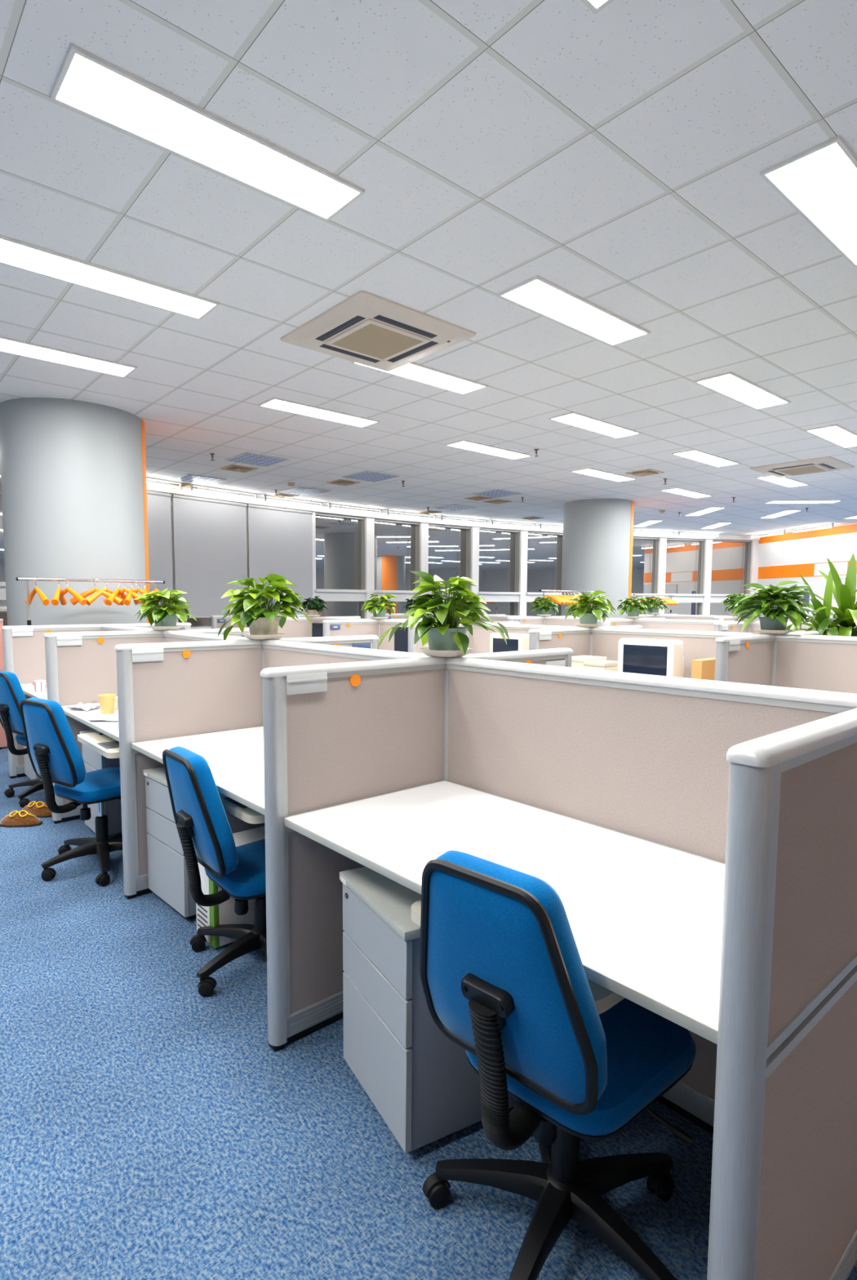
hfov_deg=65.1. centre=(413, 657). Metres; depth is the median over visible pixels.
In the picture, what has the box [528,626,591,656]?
divider
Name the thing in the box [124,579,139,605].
hanger
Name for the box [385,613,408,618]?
divider
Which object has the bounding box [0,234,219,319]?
recessed light
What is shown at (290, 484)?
smoke detector
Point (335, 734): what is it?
divider
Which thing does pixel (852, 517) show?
recessed light
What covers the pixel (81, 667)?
divider
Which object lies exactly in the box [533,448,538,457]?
sprinkler
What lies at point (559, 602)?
hanger
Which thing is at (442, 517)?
tube light
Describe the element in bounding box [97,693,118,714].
mug
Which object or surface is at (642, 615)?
divider
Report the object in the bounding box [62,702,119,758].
office desk
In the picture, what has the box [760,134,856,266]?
recessed light
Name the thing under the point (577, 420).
recessed light
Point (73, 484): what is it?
column
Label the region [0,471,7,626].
window
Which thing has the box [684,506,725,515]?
recessed light
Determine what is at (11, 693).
office chair
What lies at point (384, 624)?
divider
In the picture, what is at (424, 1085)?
base cabinet
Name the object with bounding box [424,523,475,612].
window
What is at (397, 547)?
window
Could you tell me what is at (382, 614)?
pot
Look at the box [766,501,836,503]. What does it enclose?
diffuser
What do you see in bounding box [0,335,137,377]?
recessed light
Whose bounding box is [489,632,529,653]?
monitor
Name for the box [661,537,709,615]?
window
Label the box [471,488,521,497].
ceiling vent
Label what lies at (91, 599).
hanger
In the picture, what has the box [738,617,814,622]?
divider
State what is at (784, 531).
tube light
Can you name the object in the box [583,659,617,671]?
storage box
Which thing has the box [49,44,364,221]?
recessed light
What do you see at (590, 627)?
post
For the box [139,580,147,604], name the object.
hanger
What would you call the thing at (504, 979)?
office chair
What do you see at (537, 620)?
divider
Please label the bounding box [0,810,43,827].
slipper
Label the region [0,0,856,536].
ceiling
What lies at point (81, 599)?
hanger
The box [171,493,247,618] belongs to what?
roller blind
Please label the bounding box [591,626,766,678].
divider
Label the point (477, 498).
ceiling vent
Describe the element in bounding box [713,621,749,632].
divider
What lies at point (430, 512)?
ceiling vent
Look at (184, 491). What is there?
bulkhead
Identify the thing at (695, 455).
recessed light
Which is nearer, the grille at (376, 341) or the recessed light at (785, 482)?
the grille at (376, 341)
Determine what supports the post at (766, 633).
on the floor
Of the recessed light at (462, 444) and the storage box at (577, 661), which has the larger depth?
the recessed light at (462, 444)
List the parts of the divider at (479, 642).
frame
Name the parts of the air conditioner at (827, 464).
grille frame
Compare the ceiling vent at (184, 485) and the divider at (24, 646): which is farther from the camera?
the ceiling vent at (184, 485)
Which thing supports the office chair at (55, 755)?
on the floor
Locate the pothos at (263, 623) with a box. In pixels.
[217,573,312,639]
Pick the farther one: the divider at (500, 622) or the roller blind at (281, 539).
the roller blind at (281, 539)
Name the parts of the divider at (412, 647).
post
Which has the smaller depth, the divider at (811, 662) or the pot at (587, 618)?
the divider at (811, 662)
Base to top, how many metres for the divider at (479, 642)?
1.200 m
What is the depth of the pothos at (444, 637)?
2.42 m
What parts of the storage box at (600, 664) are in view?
lid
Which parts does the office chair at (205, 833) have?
backrest, leg, leg, seat, tension knob, leg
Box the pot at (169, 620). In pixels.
[151,613,177,626]
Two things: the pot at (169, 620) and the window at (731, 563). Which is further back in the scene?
the window at (731, 563)
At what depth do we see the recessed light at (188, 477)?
10.13 m
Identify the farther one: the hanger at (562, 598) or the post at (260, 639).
the hanger at (562, 598)
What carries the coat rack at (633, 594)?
on the floor
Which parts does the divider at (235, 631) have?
frame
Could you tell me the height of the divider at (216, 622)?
1.200 m
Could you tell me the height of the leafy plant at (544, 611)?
0.273 m
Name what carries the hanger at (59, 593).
hanging from the coat rack at (28, 621)
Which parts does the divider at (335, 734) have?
post, kick plate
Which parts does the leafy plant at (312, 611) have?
pot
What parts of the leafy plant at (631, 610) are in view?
pot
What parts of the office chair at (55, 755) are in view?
backrest, leg, leg, tension knob, seat, leg, leg, leg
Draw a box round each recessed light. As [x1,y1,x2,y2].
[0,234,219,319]
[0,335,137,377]
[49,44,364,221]
[172,474,226,484]
[225,452,288,466]
[257,397,379,427]
[279,487,328,495]
[342,471,399,482]
[351,361,488,395]
[432,504,476,511]
[445,440,532,459]
[497,275,650,346]
[548,411,640,438]
[570,467,636,481]
[580,0,613,14]
[633,520,663,526]
[660,487,712,497]
[671,448,739,466]
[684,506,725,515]
[694,371,791,409]
[700,522,732,528]
[755,475,808,487]
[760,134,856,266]
[760,510,801,518]
[764,499,842,503]
[804,424,856,448]
[843,515,856,519]
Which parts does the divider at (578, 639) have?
post, frame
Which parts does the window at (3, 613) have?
sill, pane, pane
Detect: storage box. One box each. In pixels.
[571,655,606,668]
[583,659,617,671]
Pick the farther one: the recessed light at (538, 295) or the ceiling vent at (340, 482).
the ceiling vent at (340, 482)
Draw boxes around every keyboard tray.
[77,731,119,758]
[218,792,264,823]
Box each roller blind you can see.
[146,490,173,604]
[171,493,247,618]
[247,503,313,614]
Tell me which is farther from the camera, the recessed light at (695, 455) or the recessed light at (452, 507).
the recessed light at (452, 507)
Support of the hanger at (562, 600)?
hanging from the coat rack at (540, 590)
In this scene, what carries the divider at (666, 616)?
on the floor
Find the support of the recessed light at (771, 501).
in the ceiling
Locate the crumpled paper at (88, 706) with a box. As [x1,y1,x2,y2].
[65,702,100,711]
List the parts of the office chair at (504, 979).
leg, backrest, leg, tension knob, leg, seat, leg, leg, height lever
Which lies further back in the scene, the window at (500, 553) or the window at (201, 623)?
the window at (500, 553)
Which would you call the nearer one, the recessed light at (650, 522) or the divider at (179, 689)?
the divider at (179, 689)
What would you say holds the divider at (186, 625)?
on the floor
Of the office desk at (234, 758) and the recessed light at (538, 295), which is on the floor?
the office desk at (234, 758)
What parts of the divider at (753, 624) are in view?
frame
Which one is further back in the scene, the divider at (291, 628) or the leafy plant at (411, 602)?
the leafy plant at (411, 602)
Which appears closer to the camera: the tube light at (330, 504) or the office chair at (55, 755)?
the office chair at (55, 755)
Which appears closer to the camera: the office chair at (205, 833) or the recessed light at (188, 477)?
the office chair at (205, 833)
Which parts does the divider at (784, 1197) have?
post, frame, kick plate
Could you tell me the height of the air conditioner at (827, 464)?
0.047 m
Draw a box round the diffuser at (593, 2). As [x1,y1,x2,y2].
[590,0,605,6]
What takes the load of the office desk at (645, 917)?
on the floor
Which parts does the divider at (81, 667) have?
post, kick plate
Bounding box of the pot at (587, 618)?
[579,613,597,623]
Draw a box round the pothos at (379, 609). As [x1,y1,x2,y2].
[360,593,396,619]
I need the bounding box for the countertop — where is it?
[62,702,119,737]
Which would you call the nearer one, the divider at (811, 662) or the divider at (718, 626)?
the divider at (811, 662)
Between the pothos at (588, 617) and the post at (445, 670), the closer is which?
the post at (445, 670)
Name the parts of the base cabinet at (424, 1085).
drawer, drawer, drawer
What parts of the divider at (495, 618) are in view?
frame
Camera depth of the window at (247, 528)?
11.94 m
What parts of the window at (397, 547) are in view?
pane, pane, sill, frame, blind cord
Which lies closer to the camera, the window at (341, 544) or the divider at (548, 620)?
the divider at (548, 620)
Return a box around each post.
[260,639,263,726]
[443,657,447,780]
[590,626,592,655]
[766,633,776,685]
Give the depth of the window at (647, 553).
17.86 m
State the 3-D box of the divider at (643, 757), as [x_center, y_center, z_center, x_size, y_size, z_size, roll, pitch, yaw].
[0.575,0.637,2.001,0.062,1.200,1.346,-4,6,-40]
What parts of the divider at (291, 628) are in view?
frame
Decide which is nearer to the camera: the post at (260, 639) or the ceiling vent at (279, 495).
the post at (260, 639)
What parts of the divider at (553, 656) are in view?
frame, post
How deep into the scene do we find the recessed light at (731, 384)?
5.77 m
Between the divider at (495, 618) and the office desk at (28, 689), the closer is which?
the office desk at (28, 689)
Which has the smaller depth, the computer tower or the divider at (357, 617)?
the computer tower
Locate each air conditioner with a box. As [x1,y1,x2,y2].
[280,290,476,371]
[749,456,854,477]
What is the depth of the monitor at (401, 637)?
6.38 m
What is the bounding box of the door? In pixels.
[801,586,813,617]
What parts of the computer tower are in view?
panel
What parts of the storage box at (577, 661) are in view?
lid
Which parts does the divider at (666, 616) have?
frame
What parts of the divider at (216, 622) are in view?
post, frame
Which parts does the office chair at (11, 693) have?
backrest, seat, leg, leg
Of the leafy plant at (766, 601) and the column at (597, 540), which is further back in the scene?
the column at (597, 540)
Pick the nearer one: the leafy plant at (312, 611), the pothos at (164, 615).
the pothos at (164, 615)
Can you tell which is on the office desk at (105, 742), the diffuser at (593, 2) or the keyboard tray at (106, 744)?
the keyboard tray at (106, 744)
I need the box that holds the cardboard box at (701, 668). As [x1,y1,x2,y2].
[691,657,715,680]
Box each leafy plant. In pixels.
[298,595,328,617]
[403,598,417,611]
[529,596,559,616]
[617,596,652,618]
[644,596,668,614]
[720,593,745,615]
[727,596,759,621]
[730,580,820,634]
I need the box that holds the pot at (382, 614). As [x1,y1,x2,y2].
[373,608,386,617]
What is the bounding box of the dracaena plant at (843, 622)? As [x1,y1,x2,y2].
[785,552,856,636]
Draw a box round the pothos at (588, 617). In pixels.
[564,590,616,626]
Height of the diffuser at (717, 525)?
0.009 m
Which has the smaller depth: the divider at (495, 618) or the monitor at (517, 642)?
the monitor at (517, 642)
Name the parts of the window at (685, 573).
pane, pane, sill, blind cord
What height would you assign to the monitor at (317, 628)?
0.415 m
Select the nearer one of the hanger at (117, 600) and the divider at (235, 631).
the divider at (235, 631)
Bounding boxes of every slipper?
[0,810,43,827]
[21,800,52,817]
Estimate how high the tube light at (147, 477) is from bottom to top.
0.100 m
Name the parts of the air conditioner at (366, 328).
grille frame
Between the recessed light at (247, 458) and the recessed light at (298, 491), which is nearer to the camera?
the recessed light at (247, 458)
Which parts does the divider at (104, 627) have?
frame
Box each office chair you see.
[0,670,44,808]
[19,697,122,886]
[162,746,266,996]
[419,850,696,1279]
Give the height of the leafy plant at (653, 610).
0.300 m
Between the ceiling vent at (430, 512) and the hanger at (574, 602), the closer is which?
the hanger at (574, 602)
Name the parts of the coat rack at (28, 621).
rail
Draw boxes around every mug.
[33,680,46,692]
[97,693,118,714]
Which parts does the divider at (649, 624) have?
frame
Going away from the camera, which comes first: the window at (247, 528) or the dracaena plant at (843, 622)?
the dracaena plant at (843, 622)
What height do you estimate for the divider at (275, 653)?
1.200 m
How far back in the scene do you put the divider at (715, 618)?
9.99 m
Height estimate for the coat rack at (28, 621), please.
1.590 m
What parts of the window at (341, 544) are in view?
pane, pane, sill, blind cord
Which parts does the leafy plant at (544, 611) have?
pot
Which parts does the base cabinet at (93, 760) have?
drawer, drawer, drawer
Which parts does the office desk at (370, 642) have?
frame, post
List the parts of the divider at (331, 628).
post, frame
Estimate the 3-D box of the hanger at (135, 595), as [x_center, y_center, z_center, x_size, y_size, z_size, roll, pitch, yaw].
[-2.642,-0.598,6.158,0.445,0.236,0.049,1,5,11]
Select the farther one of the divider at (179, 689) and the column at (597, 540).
the column at (597, 540)
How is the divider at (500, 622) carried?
on the floor
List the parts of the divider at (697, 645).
frame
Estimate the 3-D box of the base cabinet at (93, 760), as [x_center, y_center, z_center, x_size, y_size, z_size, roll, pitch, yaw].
[-1.683,0.749,4.101,0.534,0.610,0.412,-4,6,-40]
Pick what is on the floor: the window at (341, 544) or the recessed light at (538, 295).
the window at (341, 544)
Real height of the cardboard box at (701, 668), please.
0.300 m
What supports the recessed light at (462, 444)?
in the ceiling
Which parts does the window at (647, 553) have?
pane, pane, sill, frame, blind cord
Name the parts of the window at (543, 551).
pane, sill, pane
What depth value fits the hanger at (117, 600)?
5.99 m
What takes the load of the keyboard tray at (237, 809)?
on the office desk at (234, 758)
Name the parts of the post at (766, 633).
post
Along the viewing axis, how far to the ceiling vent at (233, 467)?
9.26 m
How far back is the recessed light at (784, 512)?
13.75 m
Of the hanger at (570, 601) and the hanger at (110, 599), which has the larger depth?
the hanger at (570, 601)
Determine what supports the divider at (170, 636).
on the floor
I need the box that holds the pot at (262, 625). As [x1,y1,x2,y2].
[248,617,280,635]
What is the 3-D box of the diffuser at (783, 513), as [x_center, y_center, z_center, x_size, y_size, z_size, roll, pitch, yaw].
[7.562,-2.958,13.820,0.268,0.009,1.168,1,5,4]
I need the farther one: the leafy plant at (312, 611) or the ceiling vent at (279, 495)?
the ceiling vent at (279, 495)
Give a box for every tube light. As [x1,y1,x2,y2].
[146,475,182,488]
[190,483,257,499]
[264,494,323,507]
[328,502,382,514]
[386,510,435,519]
[440,515,486,524]
[491,520,535,528]
[539,524,563,529]
[633,529,674,535]
[678,531,719,537]
[750,529,785,537]
[791,523,834,533]
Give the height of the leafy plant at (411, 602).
0.263 m
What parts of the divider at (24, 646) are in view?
post, kick plate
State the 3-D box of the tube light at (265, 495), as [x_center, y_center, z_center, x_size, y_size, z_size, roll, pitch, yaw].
[-2.118,-2.799,12.008,1.240,0.100,0.040,-5,7,-45]
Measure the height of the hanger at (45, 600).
0.236 m
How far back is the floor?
1.75 m
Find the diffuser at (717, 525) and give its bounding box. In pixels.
[704,523,728,528]
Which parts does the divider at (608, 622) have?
post, frame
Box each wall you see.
[753,540,758,594]
[755,523,856,617]
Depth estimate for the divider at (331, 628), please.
7.28 m
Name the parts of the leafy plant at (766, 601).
pot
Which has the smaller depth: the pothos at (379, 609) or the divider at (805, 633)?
the divider at (805, 633)
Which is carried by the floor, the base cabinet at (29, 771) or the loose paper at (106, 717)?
the base cabinet at (29, 771)
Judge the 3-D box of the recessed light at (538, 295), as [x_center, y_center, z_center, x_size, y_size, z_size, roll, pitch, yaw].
[1.057,-2.182,4.269,1.200,0.014,0.300,-4,6,-40]
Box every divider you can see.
[0,618,7,749]
[1,624,102,778]
[43,630,163,823]
[102,624,154,631]
[107,622,191,629]
[114,639,262,899]
[163,630,248,642]
[174,627,249,636]
[210,615,248,628]
[260,656,445,1051]
[261,639,431,718]
[277,617,311,638]
[311,617,373,622]
[317,616,360,618]
[322,619,378,649]
[378,619,422,650]
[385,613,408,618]
[385,618,422,620]
[407,623,466,653]
[444,657,856,1134]
[458,647,573,666]
[467,622,579,653]
[479,614,530,622]
[485,621,519,624]
[507,616,544,625]
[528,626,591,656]
[544,616,628,626]
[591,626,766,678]
[597,618,634,626]
[600,625,642,628]
[634,618,734,631]
[639,614,654,617]
[639,617,665,618]
[654,614,732,620]
[706,707,856,1279]
[713,615,738,621]
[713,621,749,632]
[714,633,775,685]
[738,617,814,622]
[749,621,839,635]
[773,634,856,693]
[785,631,818,635]
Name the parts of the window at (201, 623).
pane, sill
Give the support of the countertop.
on the office desk at (105, 742)
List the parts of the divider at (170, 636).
frame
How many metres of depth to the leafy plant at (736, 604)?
7.30 m
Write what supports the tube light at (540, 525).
attached to the ceiling
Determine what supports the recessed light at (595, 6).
in the ceiling
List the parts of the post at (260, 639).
post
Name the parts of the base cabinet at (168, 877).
drawer, drawer, drawer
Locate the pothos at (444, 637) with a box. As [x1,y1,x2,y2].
[377,571,509,657]
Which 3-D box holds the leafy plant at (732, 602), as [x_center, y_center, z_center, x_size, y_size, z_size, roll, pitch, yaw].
[5.011,-0.814,10.295,0.503,0.341,0.486,-3,6,-33]
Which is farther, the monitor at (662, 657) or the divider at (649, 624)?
the divider at (649, 624)
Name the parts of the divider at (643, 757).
frame, kick plate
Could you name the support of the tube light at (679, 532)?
attached to the ceiling
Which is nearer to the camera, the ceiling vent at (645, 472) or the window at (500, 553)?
the ceiling vent at (645, 472)
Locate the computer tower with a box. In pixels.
[195,826,265,948]
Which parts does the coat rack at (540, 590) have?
rail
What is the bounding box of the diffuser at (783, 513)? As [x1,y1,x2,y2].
[764,511,797,517]
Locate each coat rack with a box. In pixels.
[15,577,164,625]
[539,589,595,608]
[633,594,674,613]
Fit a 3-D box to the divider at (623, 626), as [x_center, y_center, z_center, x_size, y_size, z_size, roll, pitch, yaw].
[1.733,0.329,5.740,0.721,1.200,0.062,-4,6,-40]
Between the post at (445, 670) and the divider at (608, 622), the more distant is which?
the divider at (608, 622)
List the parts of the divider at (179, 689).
post, kick plate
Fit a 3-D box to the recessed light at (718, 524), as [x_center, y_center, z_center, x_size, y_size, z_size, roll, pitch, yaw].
[7.196,-3.135,15.933,0.300,0.014,1.200,1,5,4]
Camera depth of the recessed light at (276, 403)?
6.50 m
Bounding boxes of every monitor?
[311,622,323,636]
[394,626,408,652]
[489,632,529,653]
[617,638,684,677]
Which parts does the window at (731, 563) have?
pane, pane, sill, frame, blind cord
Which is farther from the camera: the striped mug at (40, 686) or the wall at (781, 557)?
the wall at (781, 557)
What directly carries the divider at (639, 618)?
on the floor
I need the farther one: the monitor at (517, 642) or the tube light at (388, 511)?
the tube light at (388, 511)
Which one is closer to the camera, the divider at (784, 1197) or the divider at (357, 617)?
the divider at (784, 1197)
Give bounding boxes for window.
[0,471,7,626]
[170,493,211,629]
[246,503,249,587]
[311,511,370,618]
[370,518,424,618]
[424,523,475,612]
[475,527,524,615]
[523,530,563,616]
[631,537,663,614]
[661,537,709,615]
[706,539,755,615]
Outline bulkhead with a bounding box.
[146,483,759,540]
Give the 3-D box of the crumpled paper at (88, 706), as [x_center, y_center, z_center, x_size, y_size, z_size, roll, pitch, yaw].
[-1.986,0.297,4.053,0.160,0.030,0.140,2,5,15]
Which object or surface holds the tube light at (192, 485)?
attached to the ceiling
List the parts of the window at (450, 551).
pane, frame, blind cord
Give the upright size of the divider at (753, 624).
1.200 m
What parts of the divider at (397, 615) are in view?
frame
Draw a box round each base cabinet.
[23,746,39,779]
[80,729,122,835]
[142,766,265,919]
[339,866,519,1153]
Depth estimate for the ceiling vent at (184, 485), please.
10.64 m
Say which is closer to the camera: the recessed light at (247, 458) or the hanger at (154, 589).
the hanger at (154, 589)
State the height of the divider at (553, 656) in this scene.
1.200 m
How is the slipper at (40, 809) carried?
on the floor
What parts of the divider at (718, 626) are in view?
post, frame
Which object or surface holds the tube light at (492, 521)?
attached to the ceiling
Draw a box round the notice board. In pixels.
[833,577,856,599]
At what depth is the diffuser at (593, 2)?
2.04 m
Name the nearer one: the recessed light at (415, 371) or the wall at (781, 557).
the recessed light at (415, 371)
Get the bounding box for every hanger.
[24,577,49,605]
[50,577,86,605]
[52,578,66,605]
[69,578,123,605]
[86,582,124,605]
[103,579,141,604]
[106,579,126,605]
[120,579,159,604]
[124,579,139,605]
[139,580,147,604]
[151,580,170,602]
[535,592,562,604]
[546,593,573,604]
[547,592,566,604]
[549,592,569,604]
[552,592,576,604]
[553,592,577,604]
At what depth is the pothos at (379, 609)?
7.49 m
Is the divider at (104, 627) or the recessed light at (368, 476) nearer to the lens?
the divider at (104, 627)
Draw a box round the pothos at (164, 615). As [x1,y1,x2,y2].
[133,588,196,630]
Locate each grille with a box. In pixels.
[332,324,422,359]
[778,466,825,475]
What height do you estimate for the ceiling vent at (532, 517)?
0.020 m
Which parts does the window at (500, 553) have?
pane, pane, sill, blind cord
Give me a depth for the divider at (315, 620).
8.32 m
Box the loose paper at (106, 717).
[87,715,118,720]
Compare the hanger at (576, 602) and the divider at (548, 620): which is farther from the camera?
the hanger at (576, 602)
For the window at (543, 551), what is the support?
on the floor
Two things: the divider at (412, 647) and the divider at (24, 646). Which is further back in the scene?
the divider at (412, 647)
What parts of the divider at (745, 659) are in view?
post, frame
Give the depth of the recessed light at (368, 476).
9.82 m
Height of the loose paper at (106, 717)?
0.013 m
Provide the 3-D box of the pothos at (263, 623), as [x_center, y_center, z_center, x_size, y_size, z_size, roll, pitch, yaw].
[-0.788,-0.258,3.540,0.435,0.362,0.435,-4,6,-40]
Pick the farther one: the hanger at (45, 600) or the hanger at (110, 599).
the hanger at (110, 599)
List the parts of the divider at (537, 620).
frame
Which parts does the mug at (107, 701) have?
handle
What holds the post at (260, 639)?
on the floor
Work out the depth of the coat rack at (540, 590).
10.68 m
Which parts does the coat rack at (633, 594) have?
rail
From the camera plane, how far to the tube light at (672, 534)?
17.11 m
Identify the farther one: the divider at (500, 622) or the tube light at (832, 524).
the tube light at (832, 524)
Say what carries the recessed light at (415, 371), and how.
in the ceiling
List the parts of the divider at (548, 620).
frame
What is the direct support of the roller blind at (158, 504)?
attached to the window
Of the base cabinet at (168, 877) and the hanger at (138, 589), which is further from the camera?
the hanger at (138, 589)
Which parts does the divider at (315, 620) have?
frame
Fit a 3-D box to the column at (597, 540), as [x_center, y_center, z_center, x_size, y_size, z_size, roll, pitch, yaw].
[3.443,-1.258,12.613,1.260,3.230,1.260,-4,6,-40]
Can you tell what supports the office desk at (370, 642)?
on the floor
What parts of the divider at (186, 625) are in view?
frame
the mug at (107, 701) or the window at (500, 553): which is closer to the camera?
the mug at (107, 701)
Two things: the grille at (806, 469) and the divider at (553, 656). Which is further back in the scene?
the grille at (806, 469)
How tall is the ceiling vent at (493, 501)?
0.020 m
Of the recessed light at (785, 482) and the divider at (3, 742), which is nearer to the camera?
the divider at (3, 742)
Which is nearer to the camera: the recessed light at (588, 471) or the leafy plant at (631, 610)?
the leafy plant at (631, 610)
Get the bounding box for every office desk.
[20,683,47,699]
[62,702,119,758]
[131,726,264,823]
[272,635,378,648]
[284,780,724,1044]
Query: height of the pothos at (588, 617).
0.293 m
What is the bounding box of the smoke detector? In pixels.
[287,482,294,486]
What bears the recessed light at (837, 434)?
in the ceiling
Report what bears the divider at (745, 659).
on the floor
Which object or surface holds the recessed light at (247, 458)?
in the ceiling
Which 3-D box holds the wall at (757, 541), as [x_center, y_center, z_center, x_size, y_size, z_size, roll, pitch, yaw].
[9.501,-1.730,18.718,0.068,3.200,0.275,1,5,10]
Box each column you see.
[0,397,149,626]
[560,498,634,617]
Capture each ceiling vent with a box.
[173,482,204,488]
[220,464,257,472]
[271,493,298,498]
[325,479,359,485]
[415,510,441,514]
[463,495,493,501]
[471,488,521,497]
[482,498,512,503]
[519,515,544,519]
[625,468,664,476]
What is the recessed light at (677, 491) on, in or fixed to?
in the ceiling
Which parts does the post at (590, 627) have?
post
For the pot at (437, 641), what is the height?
0.095 m
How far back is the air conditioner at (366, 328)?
4.51 m
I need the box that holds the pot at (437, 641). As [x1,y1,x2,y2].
[426,626,467,650]
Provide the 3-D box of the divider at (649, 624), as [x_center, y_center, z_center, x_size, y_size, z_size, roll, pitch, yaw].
[3.211,0.152,7.916,0.062,1.200,1.346,-4,6,-40]
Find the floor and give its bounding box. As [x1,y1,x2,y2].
[0,746,856,1279]
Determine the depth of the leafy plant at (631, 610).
8.33 m
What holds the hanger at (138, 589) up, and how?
hanging from the coat rack at (28, 621)
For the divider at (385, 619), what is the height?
1.200 m
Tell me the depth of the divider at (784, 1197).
1.05 m
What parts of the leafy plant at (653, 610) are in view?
pot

